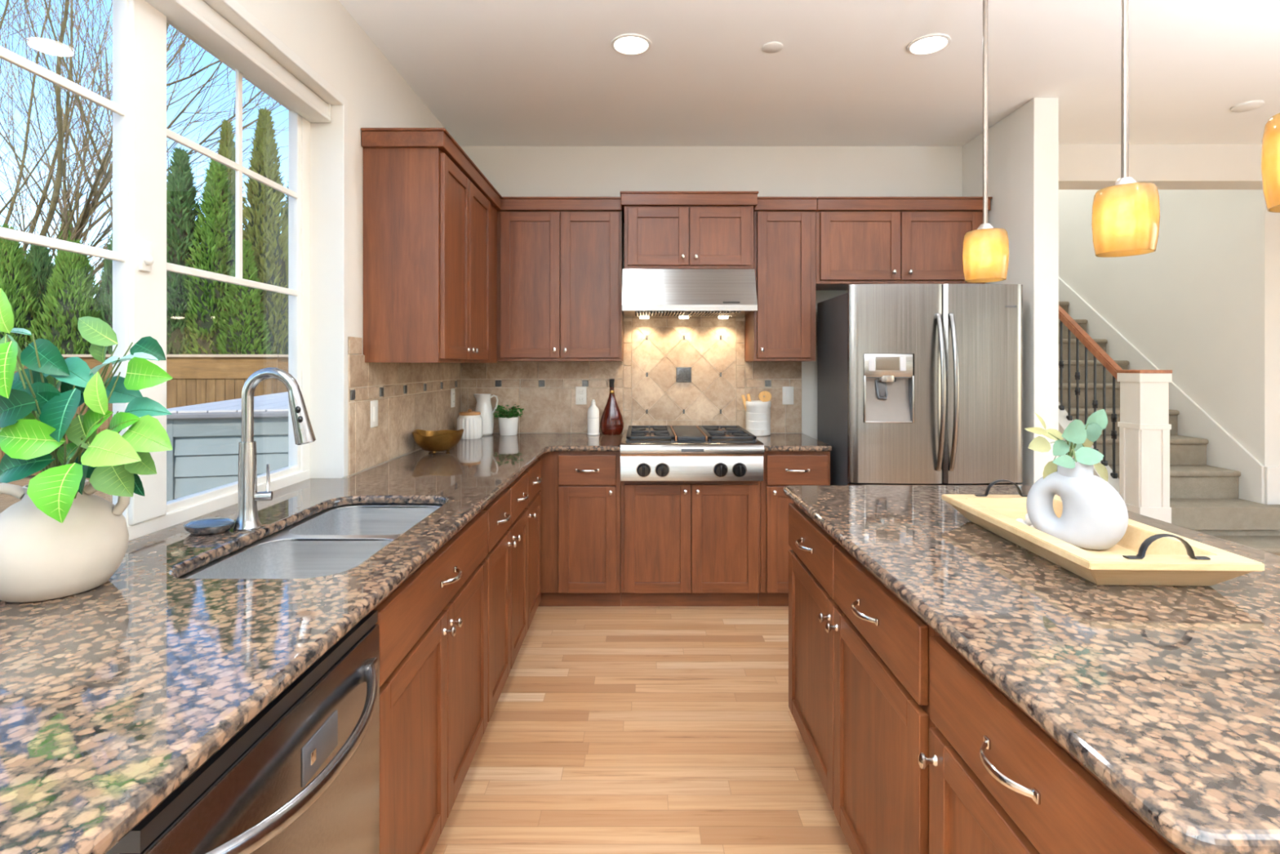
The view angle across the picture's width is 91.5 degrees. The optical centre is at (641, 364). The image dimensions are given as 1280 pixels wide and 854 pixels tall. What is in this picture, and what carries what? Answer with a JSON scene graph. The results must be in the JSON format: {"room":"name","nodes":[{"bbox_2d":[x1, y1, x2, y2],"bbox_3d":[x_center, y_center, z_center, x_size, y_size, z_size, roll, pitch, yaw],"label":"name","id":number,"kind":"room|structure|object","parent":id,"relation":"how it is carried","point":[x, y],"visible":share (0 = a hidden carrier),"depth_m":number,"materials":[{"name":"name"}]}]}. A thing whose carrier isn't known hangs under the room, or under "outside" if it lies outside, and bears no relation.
{"room":"kitchen","nodes":[
{"label":"kitchen","id":0,"kind":"room"},
{"bbox_2d":[202,0,457,478],"bbox_3d":[-1.270,-0.025,-0.170,0.190,2.770,8.660,0,0,0],"label":"wall","id":1,"kind":"structure","parent":0,"point":[323,34],"depth_m":2.45,"materials":[{"name":"paint"}]},
{"bbox_2d":[0,0,310,540],"bbox_3d":[-1.312,-0.268,1.640,0.086,1.496,1.620,0,0,0],"label":"window","id":2,"kind":"structure","parent":1,"relation":"in","point":[138,106],"depth_m":1.65,"materials":[{"name":"plastic"}]},
{"bbox_2d":[144,0,330,122],"bbox_3d":[-1.258,-0.980,1.640,0.088,0.070,1.610,0,0,0],"label":"roller shade","id":3,"kind":"object","parent":2,"relation":"attached to","point":[196,18],"visible":1,"depth_m":1.93,"materials":[{"name":"white paint"}]},
{"bbox_2d":[221,0,347,477],"bbox_3d":[-1.173,-0.303,1.640,0.008,1.496,1.690,0,0,0],"label":"trim","id":4,"kind":"structure","parent":1,"relation":"attached to","point":[237,7],"depth_m":2.45,"materials":[{"name":"white paint"}]},
{"bbox_2d":[360,128,502,363],"bbox_3d":[-0.988,-0.497,3.144,0.370,0.980,1.084,0,0,0],"label":"upper cabinet","id":5,"kind":"object","parent":1,"relation":"attached to","point":[430,213],"visible":1,"depth_m":2.63,"materials":[{"name":"brown wood"}]},
{"bbox_2d":[497,416,518,435],"bbox_3d":[-0.838,0.389,3.930,0.126,0.112,0.126,0,0,0],"label":"pot","id":6,"kind":"object","parent":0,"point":[508,425],"depth_m":3.88,"materials":[{"name":"white ceramic"}]},
{"bbox_2d":[432,605,852,853],"bbox_3d":[2.618,1.400,1.850,7.965,0.080,12.700,0,0,0],"label":"floor","id":7,"kind":"structure","parent":0,"point":[610,729],"depth_m":2.21,"materials":[{"name":"brown wood"}]},
{"bbox_2d":[105,609,379,853],"bbox_3d":[-0.795,0.927,0.965,0.679,0.865,0.600,0,0,0],"label":"dishwasher","id":8,"kind":"object","parent":7,"relation":"on","point":[302,776],"visible":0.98,"depth_m":0.94,"materials":[{"name":"silver metal"}]},
{"bbox_2d":[105,848,119,853],"bbox_3d":[-0.850,0.917,0.965,0.570,0.845,0.598,0,0,0],"label":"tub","id":9,"kind":"object","parent":8,"relation":"in","point":[113,851],"depth_m":0.67,"materials":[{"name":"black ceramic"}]},
{"bbox_2d":[373,509,487,853],"bbox_3d":[-0.835,0.918,1.726,0.671,0.884,0.908,0,0,0],"label":"base cabinet","id":10,"kind":"object","parent":7,"relation":"on","point":[433,624],"visible":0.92,"depth_m":1.60,"materials":[{"name":"brown wood"}]},
{"bbox_2d":[482,488,516,722],"bbox_3d":[-0.835,0.918,2.370,0.671,0.884,0.380,0,0,0],"label":"base cabinet","id":11,"kind":"object","parent":7,"relation":"on","point":[498,557],"visible":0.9,"depth_m":2.36,"materials":[{"name":"brown wood"}]},
{"bbox_2d":[506,471,528,668],"bbox_3d":[-0.835,0.918,2.750,0.671,0.884,0.380,0,0,0],"label":"base cabinet","id":12,"kind":"object","parent":7,"relation":"on","point":[519,495],"visible":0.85,"depth_m":2.74,"materials":[{"name":"brown wood"}]},
{"bbox_2d":[524,459,542,629],"bbox_3d":[-0.835,0.918,3.132,0.671,0.884,0.385,0,0,0],"label":"base cabinet","id":13,"kind":"object","parent":7,"relation":"on","point":[535,480],"visible":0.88,"depth_m":3.13,"materials":[{"name":"brown wood"}]},
{"bbox_2d":[537,448,621,605],"bbox_3d":[-0.361,0.918,3.702,0.488,0.884,0.636,0,0,0],"label":"base cabinet","id":14,"kind":"object","parent":7,"relation":"on","point":[580,491],"visible":0.96,"depth_m":3.43,"materials":[{"name":"brown wood"}]},
{"bbox_2d":[0,433,622,853],"bbox_3d":[-0.711,0.460,2.138,1.185,0.030,3.776,0,0,0],"label":"countertop","id":15,"kind":"structure","parent":14,"relation":"on","point":[114,693],"depth_m":0.99,"materials":[{"name":"stone"}]},
{"bbox_2d":[0,479,130,602],"bbox_3d":[-1.158,0.337,1.235,0.222,0.216,0.222,0,0,0],"label":"vase","id":16,"kind":"object","parent":15,"relation":"on","point":[42,557],"visible":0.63,"depth_m":1.17,"materials":[{"name":"beige ceramic"}]},
{"bbox_2d":[0,288,173,523],"bbox_3d":[-1.065,0.104,1.162,0.365,0.484,0.245,0,0,0],"label":"leafy branches","id":17,"kind":"object","parent":16,"relation":"in","point":[36,417],"visible":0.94,"depth_m":1.15,"materials":[{"name":"green plant"}]},
{"bbox_2d":[183,516,235,535],"bbox_3d":[-1.145,0.427,1.655,0.124,0.034,0.093,0,0,0],"label":"soap dish","id":18,"kind":"object","parent":15,"relation":"on","point":[214,525],"visible":1,"depth_m":1.63,"materials":[{"name":"metal"}]},
{"bbox_2d":[233,367,315,531],"bbox_3d":[-0.994,0.227,1.700,0.212,0.436,0.086,0,0,0],"label":"faucet","id":19,"kind":"object","parent":15,"relation":"on","point":[247,518],"visible":1,"depth_m":1.68,"materials":[{"name":"metal"}]},
{"bbox_2d":[178,503,441,578],"bbox_3d":[-0.830,0.572,1.708,0.440,0.192,0.855,0,0,0],"label":"sink","id":20,"kind":"object","parent":15,"relation":"in","point":[335,540],"visible":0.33,"depth_m":1.71,"materials":[{"name":"metal"}]},
{"bbox_2d":[412,428,464,453],"bbox_3d":[-1.028,0.387,3.146,0.251,0.114,0.249,0,0,0],"label":"bowl","id":21,"kind":"object","parent":15,"relation":"on","point":[437,441],"visible":1,"depth_m":3.08,"materials":[{"name":"gold metal"}]},
{"bbox_2d":[457,408,482,439],"bbox_3d":[-1.035,0.356,3.760,0.148,0.176,0.150,0,0,0],"label":"canister","id":22,"kind":"object","parent":15,"relation":"on","point":[470,421],"visible":0.98,"depth_m":3.70,"materials":[{"name":"white ceramic"}]},
{"bbox_2d":[473,393,498,435],"bbox_3d":[-0.989,0.317,3.930,0.137,0.256,0.122,0,0,36],"label":"pitcher","id":23,"kind":"object","parent":15,"relation":"on","point":[483,405],"visible":0.85,"depth_m":3.90,"materials":[{"name":"white ceramic"}]},
{"bbox_2d":[493,404,524,435],"bbox_3d":[-0.838,0.349,3.930,0.199,0.191,0.171,0,0,0],"label":"potted herb","id":24,"kind":"object","parent":15,"relation":"on","point":[508,424],"visible":1,"depth_m":3.89,"materials":[{"name":"white ceramic"}]},
{"bbox_2d":[586,399,599,435],"bbox_3d":[-0.303,0.333,3.925,0.080,0.223,0.080,0,0,0],"label":"bottle","id":25,"kind":"object","parent":15,"relation":"on","point":[593,411],"visible":1,"depth_m":3.90,"materials":[{"name":"ceramic"}]},
{"bbox_2d":[600,378,623,435],"bbox_3d":[-0.188,0.269,3.945,0.149,0.352,0.092,0,0,0],"label":"bottle","id":26,"kind":"object","parent":15,"relation":"on","point":[611,423],"visible":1,"depth_m":3.92,"materials":[{"name":"red glass"}]},
{"bbox_2d":[620,425,764,480],"bbox_3d":[0.268,0.504,3.638,0.760,0.234,0.724,0,0,0],"label":"rangetop","id":27,"kind":"object","parent":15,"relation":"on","point":[662,452],"visible":1,"depth_m":3.32,"materials":[{"name":"silver metal"}]},
{"bbox_2d":[620,480,759,605],"bbox_3d":[0.270,0.993,3.704,0.770,0.735,0.632,0,0,0],"label":"base cabinet","id":28,"kind":"object","parent":7,"relation":"on","point":[683,543],"visible":0.96,"depth_m":3.43,"materials":[{"name":"brown wood"}]},
{"bbox_2d":[758,451,830,605],"bbox_3d":[0.849,0.918,3.702,0.383,0.884,0.636,0,0,0],"label":"base cabinet","id":29,"kind":"object","parent":7,"relation":"on","point":[781,469],"visible":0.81,"depth_m":3.42,"materials":[{"name":"brown wood"}]},
{"bbox_2d":[755,433,832,451],"bbox_3d":[0.851,0.460,3.709,0.389,0.030,0.634,0,0,0],"label":"countertop","id":30,"kind":"structure","parent":29,"relation":"on","point":[774,442],"depth_m":3.49,"materials":[{"name":"stone"}]},
{"bbox_2d":[745,400,771,435],"bbox_3d":[0.733,0.339,3.925,0.161,0.212,0.161,0,0,0],"label":"utensil crock","id":31,"kind":"object","parent":30,"relation":"on","point":[757,411],"visible":0.91,"depth_m":3.86,"materials":[{"name":"white ceramic"}]},
{"bbox_2d":[741,394,746,410],"bbox_3d":[0.670,0.309,3.925,0.085,0.235,0.006,0,0,0],"label":"wooden spatula","id":32,"kind":"object","parent":31,"relation":"in","point":[744,399],"visible":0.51,"depth_m":3.92,"materials":[{"name":"brown wood"}]},
{"bbox_2d":[746,394,751,401],"bbox_3d":[0.698,0.307,3.945,0.066,0.238,0.006,0,0,0],"label":"wooden spatula","id":33,"kind":"object","parent":31,"relation":"in","point":[748,395],"visible":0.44,"depth_m":3.94,"materials":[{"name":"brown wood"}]},
{"bbox_2d":[758,391,771,401],"bbox_3d":[0.774,0.297,3.921,0.080,0.257,0.020,0,0,0],"label":"wooden spoon","id":34,"kind":"object","parent":31,"relation":"in","point":[767,395],"visible":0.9,"depth_m":3.91,"materials":[{"name":"brown wood"}]},
{"bbox_2d":[788,502,934,853],"bbox_3d":[0.850,0.918,1.460,0.696,0.884,1.660,0,0,0],"label":"base cabinet","id":35,"kind":"object","parent":7,"relation":"on","point":[859,655],"visible":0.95,"depth_m":1.56,"materials":[{"name":"brown wood"}]},
{"bbox_2d":[783,485,1279,853],"bbox_3d":[1.003,0.460,1.444,0.974,0.030,1.717,0,0,0],"label":"countertop","id":36,"kind":"structure","parent":35,"relation":"on","point":[1169,695],"depth_m":0.98,"materials":[{"name":"stone"}]},
{"bbox_2d":[942,479,1264,586],"bbox_3d":[1.035,0.388,1.510,0.330,0.112,0.628,0,0,1],"label":"serving tray","id":37,"kind":"object","parent":36,"relation":"on","point":[1145,554],"visible":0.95,"depth_m":1.29,"materials":[{"name":"yellow wood"}]},
{"bbox_2d":[1015,512,1035,528],"bbox_3d":[1.011,0.396,1.600,0.108,0.068,0.095,0,0,0],"label":"starfish","id":38,"kind":"object","parent":37,"relation":"in","point":[1027,521],"visible":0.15,"depth_m":1.59,"materials":[{"name":"white ceramic"}]},
{"bbox_2d":[1026,457,1128,550],"bbox_3d":[1.035,0.329,1.490,0.088,0.200,0.208,0,0,-36],"label":"vase","id":39,"kind":"object","parent":37,"relation":"in","point":[1095,515],"visible":0.91,"depth_m":1.45,"materials":[{"name":"white ceramic"}]},
{"bbox_2d":[1024,408,1108,481],"bbox_3d":[1.036,0.206,1.493,0.226,0.197,0.105,0,0,0],"label":"eucalyptus sprig","id":40,"kind":"object","parent":39,"relation":"in","point":[1080,437],"visible":0.86,"depth_m":1.50,"materials":[{"name":"green plant"}]},
{"bbox_2d":[817,284,1022,485],"bbox_3d":[1.545,0.471,3.530,0.910,1.777,0.734,0,0,0],"label":"refrigerator","id":41,"kind":"object","parent":7,"relation":"on","point":[918,384],"visible":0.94,"depth_m":3.25,"materials":[{"name":"silver metal"}]},
{"bbox_2d":[918,630,1186,853],"bbox_3d":[0.840,0.918,0.909,0.676,0.884,0.560,0,0,0],"label":"base cabinet","id":42,"kind":"object","parent":7,"relation":"on","point":[999,783],"visible":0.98,"depth_m":0.93,"materials":[{"name":"brown wood"}]},
{"bbox_2d":[1058,301,1279,555],"bbox_3d":[4.921,-0.361,5.990,3.347,3.442,4.100,0,0,0],"label":"staircase","id":43,"kind":"structure","parent":7,"relation":"on","point":[1205,499],"depth_m":4.48,"materials":[{"name":"carpet"}]},
{"bbox_2d":[1058,305,1172,523],"bbox_3d":[3.375,-0.707,6.046,0.216,4.134,3.908,0,0,0],"label":"stair railing","id":44,"kind":"object","parent":43,"relation":"on","point":[1144,425],"visible":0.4,"depth_m":4.13,"materials":[{"name":"white paint"}]},
{"bbox_2d":[460,146,962,439],"bbox_3d":[0.516,-0.025,4.100,3.382,2.770,0.120,0,0,0],"label":"wall","id":45,"kind":"structure","parent":0,"point":[817,171],"depth_m":4.04,"materials":[{"name":"paint"}]},
{"bbox_2d":[497,196,623,361],"bbox_3d":[-0.515,-0.502,3.848,0.794,0.969,0.380,0,0,0],"label":"upper cabinet","id":46,"kind":"object","parent":45,"relation":"attached to","point":[560,260],"visible":0.92,"depth_m":3.70,"materials":[{"name":"brown wood"}]},
{"bbox_2d":[346,317,801,477],"bbox_3d":[-0.070,0.090,3.264,2.211,0.780,1.552,0,0,0],"label":"backsplash","id":47,"kind":"structure","parent":45,"relation":"attached to","point":[673,371],"depth_m":4.03,"materials":[{"name":"stone"}]},
{"bbox_2d":[370,400,377,427],"bbox_3d":[-1.158,0.215,2.707,0.010,0.116,0.072,0,0,0],"label":"light switch","id":48,"kind":"object","parent":47,"relation":"attached to","point":[374,404],"visible":1,"depth_m":2.69,"materials":[{"name":"plastic"}]},
{"bbox_2d":[450,388,454,407],"bbox_3d":[-1.158,0.207,3.835,0.010,0.116,0.072,0,0,0],"label":"wall outlet","id":49,"kind":"object","parent":47,"relation":"attached to","point":[452,390],"visible":1,"depth_m":3.82,"materials":[{"name":"plastic"}]},
{"bbox_2d":[575,386,586,404],"bbox_3d":[-0.390,0.202,4.023,0.072,0.116,0.010,0,0,0],"label":"wall outlet","id":50,"kind":"object","parent":47,"relation":"attached to","point":[580,391],"visible":1,"depth_m":4.02,"materials":[{"name":"plastic"}]},
{"bbox_2d":[578,389,583,394],"bbox_3d":[-0.390,0.178,4.021,0.033,0.030,0.006,0,0,0],"label":"receptacle","id":51,"kind":"object","parent":50,"relation":"attached to","point":[580,391],"depth_m":4.02,"materials":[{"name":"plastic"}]},
{"bbox_2d":[578,396,583,401],"bbox_3d":[-0.390,0.226,4.021,0.033,0.030,0.006,0,0,0],"label":"receptacle","id":52,"kind":"object","parent":50,"relation":"attached to","point":[580,398],"depth_m":4.02,"materials":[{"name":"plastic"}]},
{"bbox_2d":[782,386,793,404],"bbox_3d":[0.945,0.202,4.023,0.072,0.116,0.010,0,0,0],"label":"light switch","id":53,"kind":"object","parent":47,"relation":"attached to","point":[788,391],"visible":1,"depth_m":4.02,"materials":[{"name":"plastic"}]},
{"bbox_2d":[619,191,758,269],"bbox_3d":[0.274,-0.772,3.798,0.796,0.440,0.480,0,0,0],"label":"upper cabinet","id":54,"kind":"object","parent":45,"relation":"attached to","point":[664,229],"visible":0.98,"depth_m":3.59,"materials":[{"name":"brown wood"}]},
{"bbox_2d":[622,269,757,319],"bbox_3d":[0.272,-0.417,3.770,0.764,0.266,0.500,0,0,0],"label":"range hood","id":55,"kind":"object","parent":54,"relation":"attached to","point":[682,294],"visible":1,"depth_m":3.57,"materials":[{"name":"silver metal"}]},
{"bbox_2d":[744,196,817,361],"bbox_3d":[0.852,-0.502,3.848,0.368,0.969,0.380,0,0,0],"label":"upper cabinet","id":56,"kind":"object","parent":45,"relation":"attached to","point":[782,328],"visible":0.9,"depth_m":3.70,"materials":[{"name":"brown wood"}]},
{"bbox_2d":[815,196,992,290],"bbox_3d":[1.553,-0.733,3.848,1.030,0.509,0.380,0,0,0],"label":"upper cabinet","id":57,"kind":"object","parent":45,"relation":"attached to","point":[860,240],"visible":0.91,"depth_m":3.70,"materials":[{"name":"brown wood"}]},
{"bbox_2d":[338,0,1279,146],"bbox_3d":[2.667,-1.470,-0.210,8.065,0.120,8.820,0,0,0],"label":"ceiling","id":58,"kind":"structure","parent":0,"point":[492,73],"depth_m":2.98,"materials":[{"name":"paint"}]},
{"bbox_2d":[611,33,651,55],"bbox_3d":[-0.046,-1.406,2.750,0.176,0.008,0.176,0,0,0],"label":"recessed light","id":59,"kind":"object","parent":58,"relation":"in","point":[628,44],"visible":1,"depth_m":2.75,"materials":[{"name":"white paint"}]},
{"bbox_2d":[761,41,782,53],"bbox_3d":[0.582,-1.405,2.775,0.092,0.009,0.092,0,0,0],"label":"ceiling sensor","id":60,"kind":"object","parent":58,"relation":"attached to","point":[773,46],"visible":1,"depth_m":2.76,"materials":[{"name":"white paint"}]},
{"bbox_2d":[906,33,951,55],"bbox_3d":[1.265,-1.406,2.750,0.176,0.008,0.176,0,0,0],"label":"recessed light","id":61,"kind":"object","parent":58,"relation":"in","point":[928,44],"visible":1,"depth_m":2.75,"materials":[{"name":"white paint"}]},
{"bbox_2d":[962,0,1008,282],"bbox_3d":[0.978,-0.824,1.775,0.116,1.172,0.116,0,0,23],"label":"pendant lamp","id":62,"kind":"object","parent":58,"relation":"hanging from","point":[985,249],"visible":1,"depth_m":1.75,"materials":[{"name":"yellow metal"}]},
{"bbox_2d":[977,223,993,229],"bbox_3d":[0.978,-0.372,1.775,0.052,0.052,0.052,0,0,0],"label":"socket","id":63,"kind":"object","parent":62,"relation":"attached to","point":[982,226],"depth_m":1.76,"materials":[{"name":"silver metal"}]},
{"bbox_2d":[1091,0,1159,257],"bbox_3d":[1.038,-0.824,1.340,0.116,1.172,0.116,0,0,23],"label":"pendant lamp","id":64,"kind":"object","parent":58,"relation":"hanging from","point":[1126,217],"visible":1,"depth_m":1.31,"materials":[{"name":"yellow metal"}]},
{"bbox_2d":[1112,177,1137,186],"bbox_3d":[1.038,-0.372,1.340,0.052,0.052,0.052,0,0,0],"label":"socket","id":65,"kind":"object","parent":64,"relation":"attached to","point":[1122,181],"depth_m":1.33,"materials":[{"name":"silver metal"}]},
{"bbox_2d":[1058,144,1262,189],"bbox_3d":[4.404,-1.292,4.100,4.393,0.236,0.200,0,0,0],"label":"beam","id":66,"kind":"structure","parent":58,"relation":"attached to","point":[1081,166],"depth_m":4.00,"materials":[{"name":"paint"}]},
{"bbox_2d":[1230,100,1264,112],"bbox_3d":[3.300,-1.400,3.400,0.132,0.020,0.132,0,0,0],"label":"smoke detector","id":67,"kind":"object","parent":58,"relation":"attached to","point":[1247,106],"visible":1,"depth_m":3.38,"materials":[{"name":"white paint"}]},
{"bbox_2d":[1261,112,1279,213],"bbox_3d":[1.005,-0.824,0.930,0.116,1.172,0.116,0,0,23],"label":"pendant lamp","id":68,"kind":"object","parent":58,"relation":"hanging from","point":[1270,151],"visible":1,"depth_m":0.94,"materials":[{"name":"yellow glass"}]},
{"bbox_2d":[962,97,1058,485],"bbox_3d":[2.141,-0.025,3.670,0.132,2.770,0.740,0,0,0],"label":"wall","id":69,"kind":"structure","parent":0,"point":[1023,146],"depth_m":3.32,"materials":[{"name":"paint"}]},
{"bbox_2d":[1058,189,1248,450],"bbox_3d":[4.370,-1.240,6.318,0.120,5.200,3.764,0,0,0],"label":"wall","id":70,"kind":"structure","parent":0,"point":[1183,304],"depth_m":4.93,"materials":[{"name":"paint"}]},
{"bbox_2d":[1058,276,1264,503],"bbox_3d":[4.300,-0.410,6.158,0.020,3.341,3.684,0,0,0],"label":"stair skirt board","id":71,"kind":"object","parent":70,"relation":"attached to","point":[1223,451],"depth_m":4.88,"materials":[{"name":"white paint"}]},
{"bbox_2d":[1248,189,1279,504],"bbox_3d":[5.505,-0.075,4.376,2.390,2.870,0.120,0,0,0],"label":"wall","id":72,"kind":"structure","parent":0,"point":[1264,225],"depth_m":4.33,"materials":[{"name":"paint"}]},
{"bbox_2d":[1265,466,1279,504],"bbox_3d":[5.455,0.839,4.307,2.290,0.262,0.018,0,0,0],"label":"baseboard","id":73,"kind":"structure","parent":72,"relation":"attached to","point":[1272,474],"depth_m":4.30,"materials":[{"name":"white paint"}]},
{"label":"outside","id":74,"kind":"structure","parent":0,"visible":0},
{"bbox_3d":[-30.683,1.820,15.000,58.635,0.280,90.000,0,0,0],"label":"ground","id":75,"kind":"structure","parent":74,"visible":0},
{"bbox_2d":[0,222,44,351],"bbox_3d":[-10.403,-0.288,10.233,1.773,4.020,1.698,0,0,11],"label":"conifer shrub","id":76,"kind":"object","parent":75,"relation":"on","point":[15,282],"visible":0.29,"depth_m":10.11,"materials":[{"name":"green plant"}]},
{"bbox_2d":[22,244,55,322],"bbox_3d":[-10.889,-0.245,11.149,1.744,3.945,1.750,0,0,-35],"label":"conifer shrub","id":77,"kind":"object","parent":75,"relation":"on","point":[40,258],"visible":0.12,"depth_m":11.08,"materials":[{"name":"green plant"}]},
{"bbox_2d":[0,476,112,513],"bbox_3d":[-6.402,1.670,1.600,10.005,0.020,15.200,0,0,0],"label":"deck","id":78,"kind":"object","parent":75,"relation":"on","point":[6,500],"visible":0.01,"depth_m":7.81,"materials":[{"name":"brown wood"}]},
{"bbox_2d":[0,354,278,475],"bbox_3d":[-9.640,0.760,9.050,8.820,1.800,0.180,0,0,0],"label":"fence","id":79,"kind":"object","parent":78,"relation":"on","point":[197,379],"visible":0.19,"depth_m":9.00,"materials":[{"name":"brown wood"}]},
{"bbox_2d":[166,391,288,501],"bbox_3d":[-2.354,0.954,4.603,1.140,1.412,2.480,0,0,-14],"label":"neighboring house siding","id":80,"kind":"object","parent":78,"relation":"on","point":[205,438],"visible":0.18,"depth_m":3.39,"materials":[{"name":"grey"}]},
{"bbox_2d":[53,208,71,265],"bbox_3d":[-14.771,-1.160,15.986,0.932,5.721,0.900,0,0,24],"label":"conifer shrub","id":81,"kind":"object","parent":75,"relation":"on","point":[70,225],"visible":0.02,"depth_m":15.95,"materials":[{"name":"green plant"}]},
{"bbox_2d":[23,237,110,354],"bbox_3d":[-9.480,-0.197,10.364,1.731,3.831,1.808,0,0,-28],"label":"conifer shrub","id":82,"kind":"object","parent":75,"relation":"on","point":[70,296],"visible":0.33,"depth_m":10.17,"materials":[{"name":"green plant"}]},
{"bbox_2d":[88,225,112,354],"bbox_3d":[-8.976,-0.379,10.863,1.470,4.223,1.468,0,0,24],"label":"conifer shrub","id":83,"kind":"object","parent":75,"relation":"on","point":[105,292],"visible":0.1,"depth_m":10.52,"materials":[{"name":"green plant"}]},
{"bbox_2d":[0,0,288,288],"bbox_3d":[-7.240,-9.206,12.938,13.822,21.844,10.768,0,0,22],"label":"bare tree","id":84,"kind":"object","parent":75,"relation":"on","point":[63,124],"visible":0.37,"depth_m":12.49,"materials":[{"name":"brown plant"}]},
{"bbox_2d":[0,0,288,291],"bbox_3d":[-15.097,-7.736,16.489,12.520,18.847,10.221,0,0,-21],"label":"bare tree","id":85,"kind":"object","parent":75,"relation":"on","point":[55,139],"visible":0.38,"depth_m":16.94,"materials":[{"name":"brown plant"}]},
{"bbox_2d":[166,146,204,354],"bbox_3d":[-7.796,-0.998,10.624,1.522,5.407,1.548,0,0,26],"label":"arborvitae","id":86,"kind":"object","parent":75,"relation":"on","point":[181,193],"visible":0.37,"depth_m":10.38,"materials":[{"name":"green plant"}]},
{"bbox_2d":[180,158,235,354],"bbox_3d":[-7.185,-0.939,10.586,1.481,5.274,1.431,0,0,-37],"label":"arborvitae","id":87,"kind":"object","parent":75,"relation":"on","point":[216,230],"visible":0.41,"depth_m":10.33,"materials":[{"name":"green plant"}]},
{"bbox_2d":[216,117,246,239],"bbox_3d":[-7.989,-1.502,11.982,1.254,6.431,1.227,0,0,-38],"label":"arborvitae","id":88,"kind":"object","parent":75,"relation":"on","point":[227,148],"visible":0.13,"depth_m":11.92,"materials":[{"name":"green plant"}]},
{"bbox_2d":[217,239,274,354],"bbox_3d":[-6.442,-0.190,10.179,1.196,3.754,1.201,0,0,-33],"label":"arborvitae","id":89,"kind":"object","parent":75,"relation":"on","point":[242,322],"visible":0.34,"depth_m":10.04,"materials":[{"name":"green plant"}]},
{"bbox_2d":[231,106,288,354],"bbox_3d":[-6.503,-1.366,10.775,1.452,6.154,1.483,0,0,-33],"label":"arborvitae","id":90,"kind":"object","parent":75,"relation":"on","point":[264,226],"visible":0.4,"depth_m":10.62,"materials":[{"name":"green plant"}]},
{"bbox_2d":[271,354,288,394],"bbox_3d":[-4.550,0.760,10.443,0.180,1.800,3.270,0,0,28],"label":"fence","id":91,"kind":"object","parent":75,"relation":"on","point":[277,386],"visible":0.12,"depth_m":9.05,"materials":[{"name":"brown wood"}]},
{"bbox_2d":[283,182,288,288],"bbox_3d":[-6.419,-1.029,11.627,1.412,5.471,1.388,0,0,20],"label":"arborvitae","id":92,"kind":"object","parent":75,"relation":"on","point":[286,197],"visible":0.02,"depth_m":11.44,"materials":[{"name":"green plant"}]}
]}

